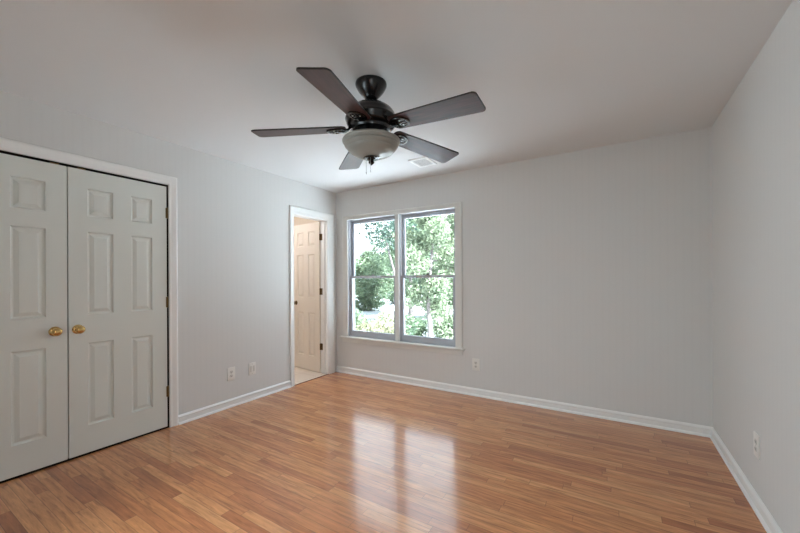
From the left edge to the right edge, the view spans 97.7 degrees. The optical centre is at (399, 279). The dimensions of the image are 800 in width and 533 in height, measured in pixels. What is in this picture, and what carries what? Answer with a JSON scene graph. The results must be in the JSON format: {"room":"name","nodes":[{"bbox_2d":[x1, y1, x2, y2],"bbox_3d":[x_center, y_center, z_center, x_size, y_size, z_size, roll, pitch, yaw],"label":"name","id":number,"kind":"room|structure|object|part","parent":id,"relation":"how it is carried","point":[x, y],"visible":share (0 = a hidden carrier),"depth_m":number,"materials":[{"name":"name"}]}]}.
{"room":"empty bedroom","nodes":[
{"label":"empty bedroom","id":0,"kind":"room"},
{"bbox_2d":[0,90,336,483],"bbox_3d":[-2.246,0.094,3.330,0.820,2.540,4.229,0,0,32],"label":"wall","id":1,"kind":"structure","parent":0,"point":[233,217],"depth_m":3.33,"materials":[{"name":"paint"}]},
{"bbox_2d":[0,153,67,480],"bbox_3d":[-2.473,0.227,2.155,0.093,2.048,0.640,0,0,32],"label":"door","id":2,"kind":"structure","parent":1,"relation":"in","point":[33,193],"depth_m":2.29,"materials":[{"name":"white paint"}]},
{"bbox_3d":[-2.321,0.354,2.363,0.053,0.058,0.058,0,0,32],"label":"knob","id":3,"kind":"part","parent":2,"relation":"part of","materials":[{"name":"gold metal"}]},
{"bbox_2d":[0,137,177,426],"bbox_3d":[-2.305,0.192,2.432,0.018,2.145,1.424,0,0,32],"label":"door frame","id":4,"kind":"structure","parent":1,"relation":"attached to","point":[5,144],"depth_m":2.98,"materials":[{"name":"white paint"}]},
{"bbox_2d":[67,167,168,458],"bbox_3d":[-2.135,0.226,2.706,0.093,2.048,0.640,0,0,32],"label":"door","id":5,"kind":"structure","parent":1,"relation":"in","point":[118,300],"depth_m":2.67,"materials":[{"name":"white paint"}]},
{"bbox_3d":[-2.258,0.353,2.466,0.053,0.058,0.058,0,0,32],"label":"knob","id":6,"kind":"part","parent":5,"relation":"part of","materials":[{"name":"gold metal"}]},
{"bbox_2d":[227,367,234,380],"bbox_3d":[-1.672,0.935,3.466,0.009,0.128,0.082,0,0,32],"label":"wall outlet","id":7,"kind":"object","parent":1,"relation":"attached to","point":[230,371],"visible":1,"depth_m":3.46,"materials":[{"name":"white plastic"}]},
{"bbox_2d":[178,380,290,424],"bbox_3d":[-1.602,1.221,3.565,0.024,0.080,1.237,0,0,32],"label":"baseboard","id":8,"kind":"structure","parent":1,"relation":"attached to","point":[214,408],"depth_m":3.44,"materials":[{"name":"white paint"}]},
{"bbox_2d":[249,362,255,374],"bbox_3d":[-1.549,0.935,3.667,0.008,0.128,0.082,0,0,32],"label":"wall jack","id":9,"kind":"object","parent":1,"relation":"attached to","point":[252,366],"visible":1,"depth_m":3.67,"materials":[{"name":"white plastic"}]},
{"bbox_2d":[294,222,322,372],"bbox_3d":[-1.277,0.236,4.866,0.650,2.022,0.148,0,0,40],"label":"door","id":10,"kind":"structure","parent":1,"relation":"in","point":[308,291],"depth_m":4.85,"materials":[{"name":"beige paint"}]},
{"bbox_2d":[289,205,334,386],"bbox_3d":[-1.141,0.193,4.447,0.140,2.132,0.753,0,0,32],"label":"door frame","id":11,"kind":"structure","parent":1,"relation":"attached to","point":[326,220],"depth_m":4.65,"materials":[{"name":"white paint"}]},
{"bbox_2d":[294,217,318,225],"bbox_3d":[-2.105,0.094,4.693,1.764,2.540,1.960,0,0,32],"label":"wall","id":12,"kind":"structure","parent":0,"point":[297,221],"depth_m":5.38,"materials":[{"name":"beige paint"}]},
{"bbox_2d":[0,366,766,532],"bbox_3d":[-0.939,1.306,2.545,5.827,0.104,4.250,0,0,32],"label":"floor","id":13,"kind":"structure","parent":0,"point":[337,452],"depth_m":2.24,"materials":[{"name":"brown wood"}]},
{"bbox_2d":[0,0,792,192],"bbox_3d":[-0.240,-1.256,2.096,4.143,0.140,4.229,0,0,32],"label":"ceiling","id":14,"kind":"structure","parent":0,"point":[550,77],"depth_m":1.95,"materials":[{"name":"white paint"}]},
{"bbox_2d":[251,67,485,173],"bbox_3d":[-0.144,-0.910,2.089,1.316,0.552,1.359,0,0,32],"label":"ceiling fan","id":15,"kind":"object","parent":14,"relation":"hanging from","point":[371,121],"visible":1,"depth_m":2.00,"materials":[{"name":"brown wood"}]},
{"bbox_3d":[-0.597,-0.889,2.104,0.546,0.060,0.163,0,0,-2],"label":"blade","id":16,"kind":"part","parent":15,"relation":"part of","materials":[{"name":"brown wood"}]},
{"bbox_3d":[-0.292,-0.890,1.710,0.163,0.060,0.546,0,0,16],"label":"blade","id":17,"kind":"part","parent":15,"relation":"part of","materials":[{"name":"brown wood"}]},
{"bbox_3d":[-0.316,-0.890,2.515,0.163,0.060,0.546,0,0,-20],"label":"blade","id":18,"kind":"part","parent":15,"relation":"part of","materials":[{"name":"brown wood"}]},
{"bbox_3d":[-0.173,-0.789,2.116,0.350,0.107,0.350,0,0,32],"label":"lamp shade","id":19,"kind":"part","parent":15,"relation":"part of","materials":[{"name":"white glass"}]},
{"bbox_3d":[0.162,-0.892,2.376,0.546,0.060,0.163,0,0,-38],"label":"blade","id":20,"kind":"part","parent":15,"relation":"part of","materials":[{"name":"brown wood"}]},
{"bbox_3d":[0.176,-0.893,1.878,0.546,0.060,0.163,0,0,34],"label":"blade","id":21,"kind":"part","parent":15,"relation":"part of","materials":[{"name":"brown wood"}]},
{"bbox_2d":[408,157,436,167],"bbox_3d":[0.231,-1.184,3.533,0.200,0.009,0.250,0,0,32],"label":"ceiling vent","id":22,"kind":"object","parent":14,"relation":"in","point":[423,161],"visible":0.98,"depth_m":3.52,"materials":[{"name":"white metal"}]},
{"bbox_2d":[336,127,712,426],"bbox_3d":[0.884,0.029,3.803,4.023,2.440,0.150,0,0,32],"label":"wall","id":23,"kind":"structure","parent":0,"point":[587,273],"depth_m":3.21,"materials":[{"name":"paint"}]},
{"bbox_2d":[339,202,464,354],"bbox_3d":[-0.014,-0.007,4.341,1.768,1.685,0.220,0,0,32],"label":"window","id":24,"kind":"structure","parent":23,"relation":"in","point":[454,346],"depth_m":4.28,"materials":[{"name":"white paint"}]},
{"bbox_3d":[-0.348,0.354,4.529,0.744,0.802,0.034,0,0,32],"label":"sash","id":25,"kind":"part","parent":24,"relation":"part of","materials":[{"name":"clear glass"}]},
{"bbox_3d":[-0.332,-0.405,4.563,0.744,0.776,0.033,0,0,32],"label":"sash","id":26,"kind":"part","parent":24,"relation":"part of","materials":[{"name":"clear glass"}]},
{"bbox_3d":[-0.047,0.767,4.280,1.768,0.020,0.077,0,0,32],"label":"sill","id":27,"kind":"part","parent":24,"relation":"part of","materials":[{"name":"white paint"}]},
{"bbox_3d":[0.328,0.350,4.114,0.731,0.802,0.034,0,0,32],"label":"sash","id":28,"kind":"part","parent":24,"relation":"part of","materials":[{"name":"clear glass"}]},
{"bbox_3d":[0.345,-0.409,4.148,0.731,0.776,0.033,0,0,32],"label":"sash","id":29,"kind":"part","parent":24,"relation":"part of","materials":[{"name":"grey plastic"}]},
{"bbox_2d":[472,358,479,370],"bbox_3d":[0.815,0.914,3.755,0.082,0.128,0.009,0,0,32],"label":"wall outlet","id":30,"kind":"object","parent":23,"relation":"attached to","point":[475,362],"visible":1,"depth_m":3.75,"materials":[{"name":"white plastic"}]},
{"bbox_2d":[336,366,711,437],"bbox_3d":[0.793,1.209,3.760,3.903,0.080,0.024,0,0,32],"label":"baseboard","id":31,"kind":"structure","parent":23,"relation":"attached to","point":[682,427],"depth_m":3.37,"materials":[{"name":"white paint"}]},
{"bbox_2d":[712,0,799,532],"bbox_3d":[1.442,0.026,0.980,0.120,2.440,4.079,0,0,32],"label":"wall","id":32,"kind":"structure","parent":0,"point":[756,134],"depth_m":1.84,"materials":[{"name":"paint"}]},
{"bbox_2d":[710,427,782,532],"bbox_3d":[1.426,1.206,1.082,0.024,0.080,3.929,0,0,32],"label":"baseboard","id":33,"kind":"structure","parent":32,"relation":"attached to","point":[768,522],"depth_m":2.00,"materials":[{"name":"white paint"}]},
{"bbox_2d":[753,431,759,459],"bbox_3d":[1.933,0.898,1.896,0.009,0.128,0.082,0,0,32],"label":"wall outlet","id":34,"kind":"object","parent":32,"relation":"attached to","point":[756,438],"visible":1,"depth_m":1.89,"materials":[{"name":"white plastic"}]},
{"label":"outside","id":35,"kind":"structure","parent":0,"visible":0},
{"bbox_2d":[355,292,451,336],"bbox_3d":[0.574,2.350,58.307,180.000,0.300,180.000,0,0,32],"label":"ground","id":36,"kind":"structure","parent":35,"point":[371,313],"depth_m":22.69,"materials":[{"name":"white"}]},
{"bbox_2d":[355,309,369,330],"bbox_3d":[-1.615,1.589,11.134,1.285,1.481,1.790,0,0,0],"label":"leafy shrub","id":37,"kind":"object","parent":36,"relation":"on","point":[357,319],"visible":0.07,"depth_m":10.89,"materials":[{"name":"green plant"}]},
{"bbox_2d":[355,250,393,310],"bbox_3d":[-2.185,0.172,24.880,4.157,4.812,3.736,0,0,11],"label":"broadleaf tree","id":38,"kind":"object","parent":36,"relation":"on","point":[367,289],"visible":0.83,"depth_m":24.46,"materials":[{"name":"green plant"}]},
{"bbox_2d":[355,310,407,334],"bbox_3d":[-0.632,1.613,9.483,1.593,1.508,1.980,0,0,-19],"label":"flowering shrub","id":39,"kind":"object","parent":36,"relation":"on","point":[373,326],"visible":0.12,"depth_m":9.24,"materials":[{"name":"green plant"}]},
{"bbox_2d":[356,218,418,275],"bbox_3d":[-0.555,-0.883,15.312,3.118,6.200,3.556,0,0,32],"label":"tree","id":40,"kind":"object","parent":36,"relation":"on","point":[391,226],"visible":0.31,"depth_m":15.02,"materials":[{"name":"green plant"}]},
{"bbox_2d":[375,312,419,334],"bbox_3d":[-0.076,1.694,11.587,1.474,1.234,1.357,0,0,5],"label":"leafy shrub","id":41,"kind":"object","parent":36,"relation":"on","point":[410,330],"visible":0.17,"depth_m":11.30,"materials":[{"name":"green plant"}]},
{"bbox_2d":[379,252,417,303],"bbox_3d":[-0.524,-0.159,31.337,4.890,5.056,4.443,0,0,32],"label":"broadleaf tree","id":42,"kind":"object","parent":36,"relation":"on","point":[391,297],"visible":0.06,"depth_m":30.22,"materials":[{"name":"green plant"}]},
{"bbox_2d":[368,215,449,315],"bbox_3d":[0.363,-1.029,20.944,5.556,6.522,4.622,0,0,32],"label":"broadleaf tree","id":43,"kind":"object","parent":36,"relation":"on","point":[410,311],"visible":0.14,"depth_m":20.68,"materials":[{"name":"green plant"}]},
{"bbox_2d":[407,315,427,335],"bbox_3d":[0.740,1.821,13.361,1.059,0.881,1.157,0,0,32],"label":"leafy shrub","id":44,"kind":"object","parent":36,"relation":"on","point":[423,329],"visible":0.57,"depth_m":13.20,"materials":[{"name":"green plant"}]},
{"bbox_2d":[393,215,453,336],"bbox_3d":[0.791,-0.262,11.376,2.372,4.933,2.540,0,0,32],"label":"slender tree","id":45,"kind":"object","parent":36,"relation":"on","point":[436,235],"visible":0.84,"depth_m":11.22,"materials":[{"name":"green plant"}]},
{"bbox_2d":[413,295,452,317],"bbox_3d":[2.063,1.398,20.027,2.340,1.872,2.255,0,0,-24],"label":"leafy shrub","id":46,"kind":"object","parent":36,"relation":"on","point":[421,307],"visible":0.09,"depth_m":19.88,"materials":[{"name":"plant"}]},
{"bbox_2d":[425,306,452,338],"bbox_3d":[1.639,1.629,12.479,1.512,1.382,1.520,0,0,-24],"label":"leafy shrub","id":47,"kind":"object","parent":36,"relation":"on","point":[444,328],"visible":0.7,"depth_m":12.20,"materials":[{"name":"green plant"}]},
{"bbox_2d":[432,214,453,306],"bbox_3d":[2.536,-0.618,16.428,3.035,5.657,2.641,0,0,-28],"label":"slender tree","id":48,"kind":"object","parent":36,"relation":"on","point":[443,271],"visible":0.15,"depth_m":16.13,"materials":[{"name":"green plant"}]},
{"bbox_2d":[433,214,452,273],"bbox_3d":[3.753,-1.747,28.437,5.375,7.887,5.235,0,0,-22],"label":"blossom tree","id":49,"kind":"object","parent":36,"relation":"on","point":[445,216],"visible":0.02,"depth_m":27.50,"materials":[{"name":"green plant"}]},
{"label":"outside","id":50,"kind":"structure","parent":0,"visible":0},
{"bbox_2d":[384,299,423,311],"bbox_3d":[3.695,2.169,31.692,16.279,0.030,17.141,0,0,14],"label":"driveway","id":51,"kind":"structure","parent":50,"point":[390,306],"depth_m":27.04,"materials":[{"name":"concrete"}]}
]}

